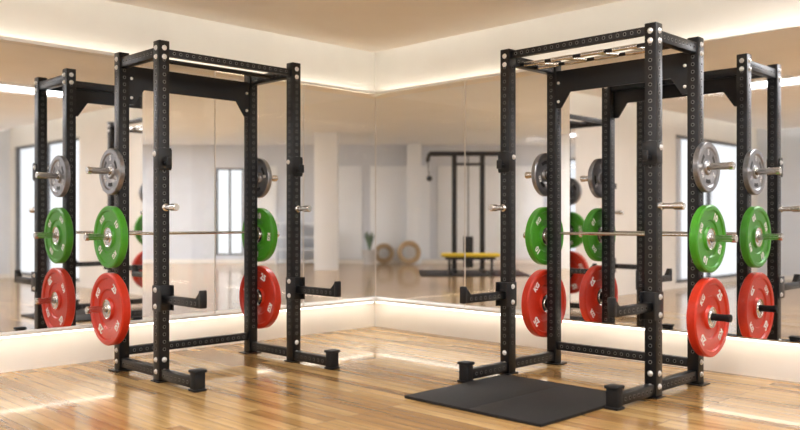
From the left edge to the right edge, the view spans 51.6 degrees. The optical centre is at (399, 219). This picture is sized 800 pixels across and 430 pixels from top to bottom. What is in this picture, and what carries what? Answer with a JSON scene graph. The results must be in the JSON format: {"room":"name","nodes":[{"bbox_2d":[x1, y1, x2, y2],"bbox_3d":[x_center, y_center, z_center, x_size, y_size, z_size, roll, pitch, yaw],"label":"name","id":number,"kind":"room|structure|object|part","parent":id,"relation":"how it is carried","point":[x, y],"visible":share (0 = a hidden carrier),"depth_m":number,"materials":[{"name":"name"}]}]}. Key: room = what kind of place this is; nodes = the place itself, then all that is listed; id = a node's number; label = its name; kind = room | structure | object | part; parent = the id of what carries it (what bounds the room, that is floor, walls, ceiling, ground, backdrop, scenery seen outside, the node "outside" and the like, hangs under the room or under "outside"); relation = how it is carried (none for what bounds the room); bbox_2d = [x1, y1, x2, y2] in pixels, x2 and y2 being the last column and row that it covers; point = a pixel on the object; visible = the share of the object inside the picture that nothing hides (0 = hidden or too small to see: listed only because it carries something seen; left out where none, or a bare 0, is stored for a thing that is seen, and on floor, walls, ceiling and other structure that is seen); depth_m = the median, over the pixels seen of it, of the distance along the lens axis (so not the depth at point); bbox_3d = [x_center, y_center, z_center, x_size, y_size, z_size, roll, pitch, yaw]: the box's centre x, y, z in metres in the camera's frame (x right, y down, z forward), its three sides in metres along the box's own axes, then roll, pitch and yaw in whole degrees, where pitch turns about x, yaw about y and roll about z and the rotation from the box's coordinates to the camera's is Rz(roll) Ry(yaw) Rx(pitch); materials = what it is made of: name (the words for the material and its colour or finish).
{"room":"gym","nodes":[
{"label":"gym","id":0,"kind":"room"},
{"bbox_2d":[0,0,380,372],"bbox_3d":[-3.810,-0.400,5.009,0.120,2.980,10.170,0,0,45],"label":"wall","id":1,"kind":"structure","parent":0,"point":[101,25],"depth_m":6.86,"materials":[{"name":"beige paint"}]},
{"bbox_2d":[0,41,142,332],"bbox_3d":[-2.534,-0.233,6.157,0.060,2.065,1.298,0,0,45],"label":"wall mirror","id":2,"kind":"object","parent":1,"relation":"attached to","point":[57,105],"visible":0.72,"depth_m":6.10,"materials":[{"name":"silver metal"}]},
{"bbox_2d":[0,299,375,338],"bbox_3d":[-1.621,0.810,7.035,0.110,0.020,3.830,0,0,45],"label":"trim","id":3,"kind":"structure","parent":1,"relation":"attached to","point":[206,315],"depth_m":6.85,"materials":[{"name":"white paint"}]},
{"bbox_2d":[0,36,375,95],"bbox_3d":[-1.621,-1.271,7.035,0.110,0.012,3.830,0,0,45],"label":"trim","id":4,"kind":"structure","parent":1,"relation":"attached to","point":[1,39],"depth_m":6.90,"materials":[{"name":"white paint"}]},
{"bbox_2d":[214,71,215,313],"bbox_3d":[-1.571,-0.233,7.019,0.012,2.065,0.005,0,0,45],"label":"trim","id":5,"kind":"structure","parent":1,"relation":"attached to","point":[214,71],"depth_m":7.02,"materials":[{"name":"white"}]},
{"bbox_2d":[303,84,303,305],"bbox_3d":[-0.899,-0.233,7.691,0.012,2.065,0.005,0,0,45],"label":"trim","id":6,"kind":"structure","parent":1,"relation":"attached to","point":[303,84],"depth_m":7.69,"materials":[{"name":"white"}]},
{"bbox_2d":[375,95,375,298],"bbox_3d":[-0.247,-0.233,8.340,0.008,2.065,0.008,0,0,45],"label":"trim","id":7,"kind":"structure","parent":1,"relation":"attached to","point":[375,95],"depth_m":8.34,"materials":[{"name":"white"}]},
{"bbox_2d":[314,132,338,270],"bbox_3d":[-1.600,-0.400,18.000,0.500,2.980,0.400,0,0,0],"label":"column","id":8,"kind":"structure","parent":0,"point":[326,144],"depth_m":17.80,"materials":[{"name":"white paint"}]},
{"bbox_2d":[143,145,546,258],"bbox_3d":[-0.200,-0.400,20.910,15.240,2.980,0.120,0,0,0],"label":"wall","id":9,"kind":"structure","parent":0,"point":[191,175],"depth_m":20.85,"materials":[{"name":"white paint"}]},
{"bbox_2d":[216,168,242,254],"bbox_3d":[-4.300,-0.210,20.910,0.700,2.200,0.060,0,0,0],"label":"window","id":10,"kind":"structure","parent":9,"relation":"in","point":[217,169],"depth_m":20.88,"materials":[{"name":"grey"}]},
{"bbox_2d":[257,166,276,258],"bbox_3d":[-3.450,-0.195,20.830,0.700,2.330,0.040,0,0,0],"label":"trim","id":11,"kind":"structure","parent":9,"relation":"attached to","point":[269,202],"depth_m":20.81,"materials":[{"name":"white paint"}]},
{"bbox_2d":[143,259,534,262],"bbox_3d":[-0.200,1.040,20.840,15.000,0.100,0.020,0,0,0],"label":"trim","id":12,"kind":"structure","parent":9,"relation":"attached to","point":[144,260],"depth_m":20.83,"materials":[{"name":"white paint"}]},
{"bbox_2d":[339,166,361,258],"bbox_3d":[-1.250,-0.195,20.830,0.600,2.330,0.040,0,0,0],"label":"trim","id":13,"kind":"structure","parent":9,"relation":"attached to","point":[350,177],"depth_m":20.81,"materials":[{"name":"white paint"}]},
{"bbox_2d":[370,166,429,258],"bbox_3d":[0.000,-0.195,20.830,1.500,2.330,0.041,0,0,0],"label":"trim","id":14,"kind":"structure","parent":9,"relation":"attached to","point":[391,181],"depth_m":20.81,"materials":[{"name":"white paint"}]},
{"bbox_2d":[407,143,420,263],"bbox_3d":[0.350,-0.400,20.550,0.350,2.980,0.300,0,0,0],"label":"column","id":15,"kind":"structure","parent":9,"relation":"attached to","point":[413,149],"depth_m":20.40,"materials":[{"name":"white paint"}]},
{"bbox_2d":[438,166,542,258],"bbox_3d":[2.275,-0.195,20.830,2.650,2.330,0.040,0,0,0],"label":"trim","id":16,"kind":"structure","parent":9,"relation":"attached to","point":[528,199],"depth_m":20.81,"materials":[{"name":"white paint"}]},
{"bbox_2d":[143,66,569,144],"bbox_3d":[-0.200,-1.940,7.498,15.300,0.100,27.004,0,0,0],"label":"ceiling","id":17,"kind":"structure","parent":0,"point":[434,117],"depth_m":15.24,"materials":[{"name":"white paint"}]},
{"bbox_2d":[108,0,622,52],"bbox_3d":[-0.228,-1.760,1.343,9.530,0.260,9.450,0,0,45],"label":"ceiling","id":18,"kind":"structure","parent":0,"point":[373,26],"depth_m":6.56,"materials":[{"name":"beige paint"}]},
{"bbox_2d":[0,263,799,429],"bbox_3d":[-0.200,1.140,7.498,15.300,0.100,27.004,0,0,0],"label":"floor","id":19,"kind":"structure","parent":0,"point":[379,366],"depth_m":5.51,"materials":[{"name":"brown wood"}]},
{"bbox_2d":[83,40,340,392],"bbox_3d":[-1.256,-0.060,6.026,1.670,2.300,1.175,0,0,-45],"label":"power rack","id":20,"kind":"object","parent":19,"relation":"on","point":[130,82],"visible":0.91,"depth_m":6.08,"materials":[{"name":"black metal"}]},
{"bbox_2d":[90,273,130,345],"bbox_3d":[-2.081,0.638,5.932,0.066,0.520,0.520,0,0,-45],"label":"weight plate","id":21,"kind":"object","parent":20,"relation":"on","point":[111,327],"visible":0.98,"depth_m":5.88,"materials":[{"name":"red rubber"}]},
{"bbox_2d":[94,206,127,267],"bbox_3d":[-2.078,0.123,5.935,0.058,0.445,0.445,0,0,-45],"label":"weight plate","id":22,"kind":"object","parent":20,"relation":"on","point":[110,253],"visible":0.91,"depth_m":5.89,"materials":[{"name":"green rubber"}]},
{"bbox_2d":[99,148,124,194],"bbox_3d":[-2.071,-0.347,5.941,0.040,0.332,0.332,0,0,-45],"label":"weight plate","id":23,"kind":"object","parent":20,"relation":"on","point":[112,183],"visible":0.92,"depth_m":5.90,"materials":[{"name":"silver metal"}]},
{"bbox_3d":[-1.816,1.028,5.794,0.058,0.065,0.490,0,0,-45],"label":"rail","id":24,"kind":"part","parent":20,"relation":"part of","materials":[{"name":"grey metal"}]},
{"bbox_3d":[-1.438,0.525,5.416,0.100,0.170,0.570,0,0,-45],"label":"spotter arm","id":25,"kind":"part","parent":20,"relation":"part of","materials":[{"name":"grey metal"}]},
{"bbox_3d":[-1.620,-0.980,6.390,1.040,0.280,0.055,0,0,-45],"label":"panel","id":26,"kind":"part","parent":20,"relation":"part of","materials":[{"name":"grey metal"}]},
{"bbox_2d":[239,266,280,328],"bbox_3d":[-1.162,0.638,6.851,0.066,0.520,0.520,0,0,-45],"label":"weight plate","id":27,"kind":"object","parent":20,"relation":"on","point":[268,287],"visible":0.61,"depth_m":6.76,"materials":[{"name":"red rubber"}]},
{"bbox_2d":[242,208,277,261],"bbox_3d":[-1.165,0.123,6.848,0.058,0.446,0.446,0,0,-45],"label":"weight plate","id":28,"kind":"object","parent":20,"relation":"on","point":[267,238],"visible":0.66,"depth_m":6.76,"materials":[{"name":"green rubber"}]},
{"bbox_2d":[257,158,271,197],"bbox_3d":[-1.171,-0.347,6.842,0.040,0.332,0.332,0,0,-45],"label":"weight plate","id":29,"kind":"object","parent":20,"relation":"on","point":[264,172],"visible":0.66,"depth_m":6.77,"materials":[{"name":"grey metal"}]},
{"bbox_3d":[-1.024,1.028,6.586,0.058,0.065,0.490,0,0,-45],"label":"rail","id":30,"kind":"part","parent":20,"relation":"part of","materials":[{"name":"grey metal"}]},
{"bbox_3d":[-0.646,0.525,6.208,0.100,0.170,0.570,0,0,-45],"label":"spotter arm","id":31,"kind":"part","parent":20,"relation":"part of","materials":[{"name":"grey metal"}]},
{"bbox_2d":[275,223,313,263],"bbox_3d":[-2.510,0.578,20.500,1.110,1.025,0.340,0,0,0],"label":"shelf unit","id":32,"kind":"object","parent":19,"relation":"on","point":[277,249],"visible":0.25,"depth_m":20.33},
{"bbox_3d":[-2.510,0.590,20.500,1.110,1.000,0.340,0,0,0],"label":"panel","id":33,"kind":"part","parent":32,"relation":"part of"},
{"bbox_2d":[362,231,376,264],"bbox_3d":[-0.750,0.669,20.250,0.400,0.841,0.400,0,0,-14],"label":"potted plant","id":34,"kind":"object","parent":19,"relation":"on","point":[368,255],"visible":1,"depth_m":20.14,"materials":[{"name":"green plant"}]},
{"bbox_3d":[-0.750,0.910,20.250,0.400,0.360,0.400,0,0,-14],"label":"pot","id":35,"kind":"part","parent":34,"relation":"part of","materials":[{"name":"ceramic"}]},
{"bbox_2d":[376,243,393,263],"bbox_3d":[-0.400,0.835,20.620,0.500,0.503,0.175,0,0,0],"label":"ring","id":36,"kind":"object","parent":19,"relation":"on","point":[379,247],"visible":0.92,"depth_m":20.58,"materials":[{"name":"brown wood"}]},
{"bbox_2d":[397,241,420,263],"bbox_3d":[0.220,0.795,20.180,0.580,0.582,0.189,0,0,0],"label":"ring","id":37,"kind":"object","parent":19,"relation":"on","point":[403,245],"visible":1,"depth_m":20.13,"materials":[{"name":"brown wood"}]},
{"bbox_2d":[419,270,530,276],"bbox_3d":[1.475,1.084,16.900,2.150,0.012,2.000,0,0,0],"label":"rubber mat","id":38,"kind":"object","parent":19,"relation":"on","point":[423,273],"visible":0.8,"depth_m":16.66,"materials":[{"name":"black rubber"}]},
{"bbox_2d":[426,151,499,272],"bbox_3d":[1.420,-0.176,17.200,1.775,2.508,0.800,0,0,0],"label":"cable machine","id":39,"kind":"object","parent":38,"relation":"on","point":[469,239],"visible":0.88,"depth_m":17.15,"materials":[{"name":"black metal"}]},
{"bbox_3d":[0.610,-1.016,17.150,0.120,0.430,0.060,0,0,0],"label":"cable handle","id":40,"kind":"part","parent":39,"relation":"part of","materials":[{"name":"black"}]},
{"bbox_2d":[441,253,499,274],"bbox_3d":[1.400,0.868,16.400,1.160,0.420,0.440,0,0,0],"label":"weight bench","id":41,"kind":"object","parent":38,"relation":"on","point":[448,256],"visible":0.94,"depth_m":16.29,"materials":[{"name":"yellow plastic"}]},
{"bbox_2d":[405,374,605,426],"bbox_3d":[0.733,1.081,5.048,1.010,0.018,0.990,0,0,45],"label":"rubber mat","id":42,"kind":"object","parent":19,"relation":"on","point":[534,402],"visible":0.88,"depth_m":4.96,"materials":[{"name":"black rubber"}]},
{"bbox_2d":[457,22,737,410],"bbox_3d":[1.214,-0.060,5.536,1.670,2.300,1.140,0,0,45],"label":"power rack","id":43,"kind":"object","parent":19,"relation":"on","point":[685,69],"visible":0.92,"depth_m":5.55,"materials":[{"name":"black metal"}]},
{"bbox_3d":[0.604,0.525,5.718,0.100,0.170,0.535,0,0,45],"label":"spotter arm","id":44,"kind":"part","parent":43,"relation":"part of","materials":[{"name":"grey metal"}]},
{"bbox_3d":[0.970,1.028,6.084,0.058,0.065,0.490,0,0,45],"label":"rail","id":45,"kind":"part","parent":43,"relation":"part of","materials":[{"name":"grey metal"}]},
{"bbox_2d":[531,153,546,195],"bbox_3d":[1.118,-0.347,6.340,0.332,0.332,0.040,0,0,-45],"label":"weight plate","id":46,"kind":"object","parent":43,"relation":"on","point":[539,167],"visible":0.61,"depth_m":6.27,"materials":[{"name":"grey metal"}]},
{"bbox_2d":[521,269,565,336],"bbox_3d":[1.108,0.638,6.349,0.520,0.520,0.066,0,0,-45],"label":"weight plate","id":47,"kind":"object","parent":43,"relation":"on","point":[534,295],"visible":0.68,"depth_m":6.26,"materials":[{"name":"red rubber"}]},
{"bbox_2d":[525,207,563,264],"bbox_3d":[1.111,0.123,6.346,0.446,0.446,0.058,0,0,-45],"label":"weight plate","id":48,"kind":"object","parent":43,"relation":"on","point":[536,227],"visible":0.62,"depth_m":6.26,"materials":[{"name":"green rubber"}]},
{"bbox_3d":[1.566,-0.980,5.888,1.040,0.280,0.055,0,0,45],"label":"panel","id":49,"kind":"part","parent":43,"relation":"part of","materials":[{"name":"grey metal"}]},
{"bbox_3d":[1.396,0.525,4.926,0.100,0.170,0.535,0,0,45],"label":"spotter arm","id":50,"kind":"part","parent":43,"relation":"part of","materials":[{"name":"grey metal"}]},
{"bbox_3d":[1.762,1.028,5.292,0.058,0.065,0.490,0,0,45],"label":"rail","id":51,"kind":"part","parent":43,"relation":"part of","materials":[{"name":"grey metal"}]},
{"bbox_2d":[693,142,719,191],"bbox_3d":[2.018,-0.347,5.439,0.332,0.332,0.040,0,0,-45],"label":"weight plate","id":52,"kind":"object","parent":43,"relation":"on","point":[706,180],"visible":0.94,"depth_m":5.40,"materials":[{"name":"silver metal"}]},
{"bbox_2d":[689,205,725,272],"bbox_3d":[2.024,0.123,5.433,0.446,0.446,0.058,0,0,-45],"label":"weight plate","id":53,"kind":"object","parent":43,"relation":"on","point":[707,256],"visible":0.97,"depth_m":5.38,"materials":[{"name":"green rubber"}]},
{"bbox_2d":[686,277,729,356],"bbox_3d":[2.027,0.638,5.430,0.520,0.520,0.066,0,0,-45],"label":"weight plate","id":54,"kind":"object","parent":43,"relation":"on","point":[707,337],"visible":0.97,"depth_m":5.38,"materials":[{"name":"red rubber"}]},
{"bbox_2d":[561,135,569,268],"bbox_3d":[3.700,-0.400,18.500,0.500,2.980,0.400,0,0,0],"label":"column","id":55,"kind":"structure","parent":0,"point":[565,139],"depth_m":18.30,"materials":[{"name":"white paint"}]},
{"bbox_2d":[375,0,799,382],"bbox_3d":[3.367,-0.400,4.938,10.130,2.980,0.120,0,0,45],"label":"wall","id":56,"kind":"structure","parent":0,"point":[477,53],"depth_m":6.77,"materials":[{"name":"beige paint"}]},
{"bbox_2d":[464,81,465,307],"bbox_3d":[0.590,-0.233,7.514,0.005,2.065,0.012,0,0,45],"label":"trim","id":57,"kind":"structure","parent":56,"relation":"attached to","point":[464,81],"depth_m":7.51,"materials":[{"name":"white"}]},
{"bbox_2d":[376,65,569,94],"bbox_3d":[1.299,-1.271,6.858,4.270,0.012,0.090,0,0,45],"label":"trim","id":58,"kind":"structure","parent":56,"relation":"attached to","point":[562,66],"depth_m":7.66,"materials":[{"name":"white paint"}]},
{"bbox_2d":[376,25,799,92],"bbox_3d":[1.269,-1.283,6.828,4.270,0.012,0.004,0,0,45],"label":"trim","id":59,"kind":"structure","parent":56,"relation":"attached to","point":[795,25],"depth_m":7.22,"materials":[{"name":"white paint"}]},
{"bbox_2d":[376,299,799,345],"bbox_3d":[1.299,0.810,6.858,4.270,0.020,0.090,0,0,45],"label":"trim","id":60,"kind":"structure","parent":56,"relation":"attached to","point":[378,300],"depth_m":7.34,"materials":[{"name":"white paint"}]},
{"bbox_2d":[570,26,799,341],"bbox_3d":[2.102,-0.233,6.013,1.938,2.065,0.150,0,0,45],"label":"wall mirror","id":61,"kind":"object","parent":56,"relation":"attached to","point":[752,81],"visible":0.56,"depth_m":5.80,"materials":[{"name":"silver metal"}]}
]}

